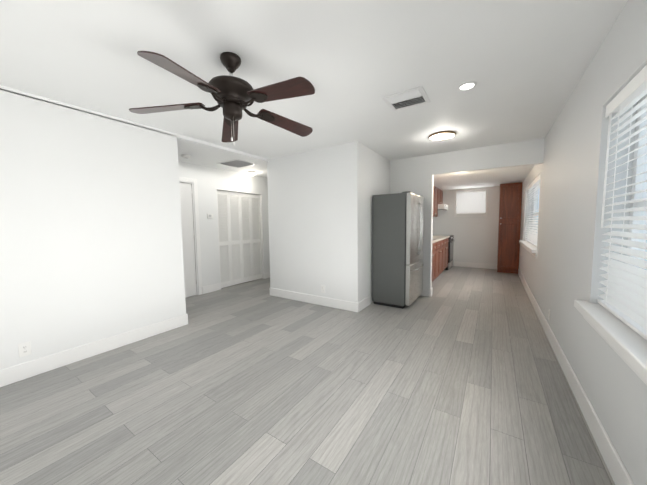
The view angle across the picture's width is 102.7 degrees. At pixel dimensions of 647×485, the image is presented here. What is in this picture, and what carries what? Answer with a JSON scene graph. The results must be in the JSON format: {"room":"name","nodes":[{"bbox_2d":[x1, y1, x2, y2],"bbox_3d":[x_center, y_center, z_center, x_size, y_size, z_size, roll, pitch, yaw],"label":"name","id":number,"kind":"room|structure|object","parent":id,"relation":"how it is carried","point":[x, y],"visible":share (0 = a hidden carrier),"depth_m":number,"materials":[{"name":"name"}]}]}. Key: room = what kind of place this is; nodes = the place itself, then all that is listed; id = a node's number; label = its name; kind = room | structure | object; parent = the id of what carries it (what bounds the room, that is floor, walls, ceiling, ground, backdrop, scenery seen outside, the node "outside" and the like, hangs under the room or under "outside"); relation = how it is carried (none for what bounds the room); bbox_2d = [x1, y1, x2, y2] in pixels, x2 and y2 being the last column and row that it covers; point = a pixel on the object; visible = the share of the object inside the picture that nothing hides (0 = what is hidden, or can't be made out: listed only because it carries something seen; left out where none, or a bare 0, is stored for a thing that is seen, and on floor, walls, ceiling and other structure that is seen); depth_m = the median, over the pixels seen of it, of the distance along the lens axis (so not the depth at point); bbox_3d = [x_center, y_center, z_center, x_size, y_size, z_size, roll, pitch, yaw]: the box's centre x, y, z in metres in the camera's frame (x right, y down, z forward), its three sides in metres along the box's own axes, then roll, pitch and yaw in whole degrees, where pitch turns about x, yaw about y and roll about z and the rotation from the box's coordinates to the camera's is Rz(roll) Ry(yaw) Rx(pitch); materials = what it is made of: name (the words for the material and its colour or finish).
{"room":"empty living room","nodes":[
{"label":"empty living room","id":0,"kind":"room"},
{"bbox_2d":[0,88,185,369],"bbox_3d":[-2.905,0.007,1.662,0.120,2.370,3.910,2,5,33],"label":"wall","id":1,"kind":"structure","parent":0,"point":[91,246],"depth_m":2.46,"materials":[{"name":"paint"}]},
{"bbox_2d":[18,341,31,357],"bbox_3d":[-2.518,0.902,2.183,0.008,0.115,0.070,2,5,33],"label":"outlet","id":2,"kind":"object","parent":1,"relation":"attached to","point":[24,349],"visible":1,"depth_m":2.18,"materials":[{"name":"white plastic"}]},
{"bbox_2d":[0,313,187,386],"bbox_3d":[-2.831,1.120,1.712,0.014,0.140,3.924,2,5,33],"label":"baseboard","id":3,"kind":"structure","parent":1,"relation":"attached to","point":[25,370],"depth_m":2.49,"materials":[{"name":"white wood"}]},
{"bbox_2d":[0,85,268,177],"bbox_3d":[-2.846,-1.375,3.348,1.950,0.160,7.270,2,5,33],"label":"ceiling","id":4,"kind":"structure","parent":0,"point":[204,153],"depth_m":3.83,"materials":[{"name":"paint"}]},
{"bbox_2d":[181,155,190,158],"bbox_3d":[-2.141,-1.334,4.033,0.136,0.038,0.136,2,5,33],"label":"smoke detector","id":5,"kind":"object","parent":4,"relation":"attached to","point":[186,156],"visible":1,"depth_m":4.00,"materials":[{"name":"white plastic"}]},
{"bbox_2d":[217,159,256,167],"bbox_3d":[-1.521,-1.395,4.592,0.540,0.012,0.460,2,5,33],"label":"ceiling vent","id":6,"kind":"object","parent":4,"relation":"in","point":[237,163],"visible":1,"depth_m":4.56,"materials":[{"name":"grey plastic"}]},
{"bbox_2d":[248,171,255,175],"bbox_3d":[-1.473,-1.415,5.339,0.176,0.082,0.176,2,5,33],"label":"light","id":7,"kind":"object","parent":4,"relation":"attached to","point":[251,173],"visible":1,"depth_m":5.28,"materials":[{"name":"white glass"}]},
{"bbox_2d":[178,161,269,294],"bbox_3d":[-3.291,-0.161,3.829,0.750,2.400,7.120,2,5,33],"label":"wall","id":8,"kind":"structure","parent":0,"point":[210,180],"depth_m":4.94,"materials":[{"name":"paint"}]},
{"bbox_2d":[179,182,196,297],"bbox_3d":[-2.527,-0.015,4.329,0.097,2.001,0.790,2,5,33],"label":"hall door","id":9,"kind":"structure","parent":8,"relation":"in","point":[188,237],"depth_m":4.56,"materials":[{"name":"paint"}]},
{"bbox_2d":[179,177,201,294],"bbox_3d":[-2.569,-0.057,4.346,0.136,2.100,0.960,2,5,33],"label":"door frame","id":10,"kind":"structure","parent":8,"relation":"attached to","point":[192,182],"depth_m":4.66,"materials":[{"name":"white wood"}]},
{"bbox_2d":[202,283,220,293],"bbox_3d":[-2.137,0.876,4.949,0.014,0.140,0.385,2,5,33],"label":"baseboard","id":11,"kind":"structure","parent":8,"relation":"attached to","point":[214,287],"depth_m":4.94,"materials":[{"name":"white wood"}]},
{"bbox_2d":[217,190,261,287],"bbox_3d":[-1.767,-0.088,5.562,0.060,1.942,1.135,2,5,33],"label":"bifold closet door","id":12,"kind":"structure","parent":8,"relation":"in","point":[239,222],"depth_m":5.52,"materials":[{"name":"paint"}]},
{"bbox_2d":[216,188,263,282],"bbox_3d":[-1.777,-0.101,5.567,0.120,1.990,1.170,2,5,33],"label":"trim","id":13,"kind":"structure","parent":8,"relation":"attached to","point":[261,217],"depth_m":5.96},
{"bbox_2d":[264,272,269,278],"bbox_3d":[-1.230,0.765,6.327,0.014,0.140,0.580,2,5,33],"label":"baseboard","id":14,"kind":"structure","parent":8,"relation":"attached to","point":[266,275],"depth_m":6.13,"materials":[{"name":"white wood"}]},
{"bbox_2d":[0,266,614,484],"bbox_3d":[-0.172,1.051,3.872,5.990,0.100,10.750,2,5,33],"label":"floor","id":15,"kind":"structure","parent":0,"point":[457,377],"depth_m":1.86,"materials":[{"name":"grey wood"}]},
{"bbox_2d":[372,191,423,308],"bbox_3d":[1.258,0.095,4.209,0.646,1.723,0.840,2,5,33],"label":"fridge","id":16,"kind":"object","parent":15,"relation":"on","point":[397,245],"visible":1,"depth_m":3.89,"materials":[{"name":"grey metal"}]},
{"bbox_2d":[432,242,435,281],"bbox_3d":[1.831,0.444,5.163,0.620,0.876,0.952,2,5,33],"label":"base cabinet","id":17,"kind":"object","parent":15,"relation":"on","point":[433,244],"depth_m":5.19,"materials":[{"name":"brown wood"}]},
{"bbox_2d":[436,240,443,277],"bbox_3d":[2.305,0.385,5.883,0.620,0.876,1.012,2,5,33],"label":"base cabinet","id":18,"kind":"object","parent":15,"relation":"on","point":[439,257],"depth_m":5.75,"materials":[{"name":"brown wood"}]},
{"bbox_2d":[433,234,454,269],"bbox_3d":[3.296,0.225,7.294,0.671,0.965,0.760,2,5,33],"label":"range","id":19,"kind":"object","parent":15,"relation":"on","point":[450,251],"visible":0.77,"depth_m":7.03,"materials":[{"name":"silver metal"}]},
{"bbox_2d":[444,238,447,269],"bbox_3d":[2.779,0.327,6.603,0.620,0.876,0.952,2,5,33],"label":"base cabinet","id":20,"kind":"object","parent":15,"relation":"on","point":[445,240],"depth_m":6.47,"materials":[{"name":"brown wood"}]},
{"bbox_2d":[432,236,449,242],"bbox_3d":[2.307,-0.219,5.834,0.641,0.332,2.687,2,5,33],"label":"countertop","id":21,"kind":"structure","parent":20,"relation":"on","point":[437,238],"depth_m":5.88,"materials":[{"name":"stone"}]},
{"bbox_2d":[497,182,522,273],"bbox_3d":[4.652,-0.349,6.501,0.439,2.192,0.579,2,5,33],"label":"pantry cabinet","id":22,"kind":"object","parent":15,"relation":"on","point":[510,204],"visible":0.96,"depth_m":6.29,"materials":[{"name":"brown wood"}]},
{"bbox_2d":[267,141,360,302],"bbox_3d":[-0.218,-0.222,4.153,1.730,2.400,0.100,2,5,33],"label":"wall","id":23,"kind":"structure","parent":0,"point":[314,205],"depth_m":4.00,"materials":[{"name":"paint"}]},
{"bbox_2d":[269,288,359,311],"bbox_3d":[-0.234,0.908,4.189,1.758,0.140,0.018,2,5,33],"label":"baseboard","id":24,"kind":"structure","parent":23,"relation":"attached to","point":[324,301],"depth_m":4.09,"materials":[{"name":"white wood"}]},
{"bbox_2d":[0,0,627,159],"bbox_3d":[-0.391,-1.300,1.630,4.040,0.120,7.090,2,5,33],"label":"ceiling","id":25,"kind":"structure","parent":0,"point":[523,64],"depth_m":1.79,"materials":[{"name":"paint"}]},
{"bbox_2d":[129,51,314,145],"bbox_3d":[-0.580,-0.950,1.744,1.222,0.590,1.270,2,5,33],"label":"ceiling fan","id":26,"kind":"object","parent":25,"relation":"hanging from","point":[233,96],"visible":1,"depth_m":1.68,"materials":[{"name":"brown wood"}]},
{"bbox_2d":[382,86,430,110],"bbox_3d":[0.758,-1.296,2.362,0.350,0.022,0.340,2,5,33],"label":"ceiling vent","id":27,"kind":"object","parent":25,"relation":"in","point":[412,97],"visible":1,"depth_m":2.33,"materials":[{"name":"grey metal"}]},
{"bbox_2d":[428,131,455,140],"bbox_3d":[1.532,-1.373,3.347,0.326,0.030,0.326,2,5,33],"label":"light","id":28,"kind":"object","parent":25,"relation":"in","point":[441,135],"visible":1,"depth_m":3.30,"materials":[{"name":"white glass"}]},
{"bbox_2d":[458,81,476,90],"bbox_3d":[1.189,-1.292,2.144,0.140,0.008,0.140,2,5,33],"label":"recessed light","id":29,"kind":"object","parent":25,"relation":"in","point":[466,86],"visible":0.98,"depth_m":2.14,"materials":[{"name":"white"}]},
{"bbox_2d":[360,143,389,303],"bbox_3d":[1.871,-0.371,5.844,0.100,2.400,5.030,2,5,33],"label":"wall","id":30,"kind":"structure","parent":0,"point":[374,173],"depth_m":3.96,"materials":[{"name":"paint"}]},
{"bbox_2d":[360,296,369,310],"bbox_3d":[0.621,0.919,3.903,0.014,0.140,0.410,2,5,33],"label":"baseboard","id":31,"kind":"structure","parent":30,"relation":"attached to","point":[365,302],"depth_m":3.88,"materials":[{"name":"white wood"}]},
{"bbox_2d":[433,186,440,216],"bbox_3d":[2.669,-1.043,6.621,0.336,0.768,1.008,2,5,33],"label":"upper cabinet","id":32,"kind":"object","parent":30,"relation":"attached to","point":[437,196],"depth_m":6.69,"materials":[{"name":"brown wood"}]},
{"bbox_2d":[438,204,447,209],"bbox_3d":[3.187,-0.985,7.271,0.494,0.134,0.751,2,5,33],"label":"range hood","id":33,"kind":"object","parent":30,"relation":"attached to","point":[442,206],"visible":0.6,"depth_m":6.89,"materials":[{"name":"white metal"}]},
{"bbox_2d":[433,186,499,265],"bbox_3d":[4.196,-0.500,7.231,2.460,2.400,0.150,2,5,33],"label":"wall","id":34,"kind":"structure","parent":0,"point":[475,239],"depth_m":7.21,"materials":[{"name":"paint"}]},
{"bbox_2d":[454,213,486,214],"bbox_3d":[4.096,-0.782,7.220,0.790,0.035,0.140,2,5,33],"label":"window sill","id":35,"kind":"structure","parent":34,"relation":"attached to","point":[472,214],"depth_m":7.12,"materials":[{"name":"white wood"}]},
{"bbox_2d":[456,190,485,213],"bbox_3d":[4.095,-1.108,7.200,0.694,0.613,0.077,2,5,33],"label":"window blind slats","id":36,"kind":"object","parent":34,"relation":"attached to","point":[472,202],"visible":0.98,"depth_m":7.20,"materials":[{"name":"plastic"}]},
{"bbox_2d":[454,188,487,216],"bbox_3d":[4.073,-1.088,7.167,0.800,0.745,0.012,2,5,33],"label":"window","id":37,"kind":"structure","parent":34,"relation":"in","point":[486,189],"depth_m":7.16,"materials":[{"name":"white wood"}]},
{"bbox_2d":[454,261,495,268],"bbox_3d":[4.208,0.634,7.216,1.045,0.140,0.014,2,5,33],"label":"baseboard","id":38,"kind":"structure","parent":34,"relation":"attached to","point":[459,264],"depth_m":7.20,"materials":[{"name":"white wood"}]},
{"bbox_2d":[390,138,544,296],"bbox_3d":[2.146,-0.257,4.226,2.140,2.400,0.120,2,5,33],"label":"wall","id":39,"kind":"structure","parent":0,"point":[415,175],"depth_m":4.26,"materials":[{"name":"paint"}]},
{"bbox_2d":[434,165,534,189],"bbox_3d":[2.558,-1.562,6.117,4.040,0.320,3.660,2,5,33],"label":"ceiling","id":40,"kind":"structure","parent":0,"point":[482,178],"depth_m":5.53,"materials":[{"name":"paint"}]},
{"bbox_2d":[519,0,646,484],"bbox_3d":[2.225,-0.110,2.200,0.220,2.400,10.750,2,5,33],"label":"wall","id":41,"kind":"structure","parent":0,"point":[562,272],"depth_m":1.72,"materials":[{"name":"paint"}]},
{"bbox_2d":[519,240,536,257],"bbox_3d":[3.772,0.089,4.678,0.235,0.115,2.270,2,5,33],"label":"window sill","id":42,"kind":"structure","parent":41,"relation":"attached to","point":[529,247],"depth_m":4.27,"materials":[{"name":"white wood"}]},
{"bbox_2d":[524,175,539,246],"bbox_3d":[3.756,-0.531,4.638,0.085,1.104,2.142,2,5,33],"label":"window blind slats","id":43,"kind":"object","parent":41,"relation":"attached to","point":[530,187],"visible":0.54,"depth_m":4.68,"materials":[{"name":"plastic"}]},
{"bbox_2d":[532,184,538,231],"bbox_3d":[3.862,-0.523,4.569,0.072,1.120,2.150,2,5,33],"label":"window","id":44,"kind":"structure","parent":41,"relation":"in","point":[534,207],"depth_m":5.41,"materials":[{"name":"clear glass"}]},
{"bbox_2d":[518,269,633,484],"bbox_3d":[1.988,1.032,2.115,0.014,0.140,9.895,2,5,33],"label":"baseboard","id":45,"kind":"structure","parent":41,"relation":"attached to","point":[619,474],"depth_m":1.62,"materials":[{"name":"white wood"}]},
{"bbox_2d":[574,300,646,384],"bbox_3d":[1.250,0.519,0.853,0.235,0.115,2.070,2,5,33],"label":"window sill","id":46,"kind":"structure","parent":41,"relation":"attached to","point":[626,343],"depth_m":1.23,"materials":[{"name":"white wood"}]},
{"bbox_2d":[597,65,646,339],"bbox_3d":[1.234,-0.161,0.809,0.085,1.224,1.942,2,5,33],"label":"window blind slats","id":47,"kind":"object","parent":41,"relation":"attached to","point":[624,296],"visible":1,"depth_m":1.37,"materials":[{"name":"plastic"}]},
{"bbox_2d":[626,94,646,268],"bbox_3d":[1.340,-0.153,0.740,0.072,1.240,1.950,2,5,33],"label":"window","id":48,"kind":"structure","parent":41,"relation":"in","point":[640,169],"depth_m":1.51,"materials":[{"name":"clear glass"}]}
]}

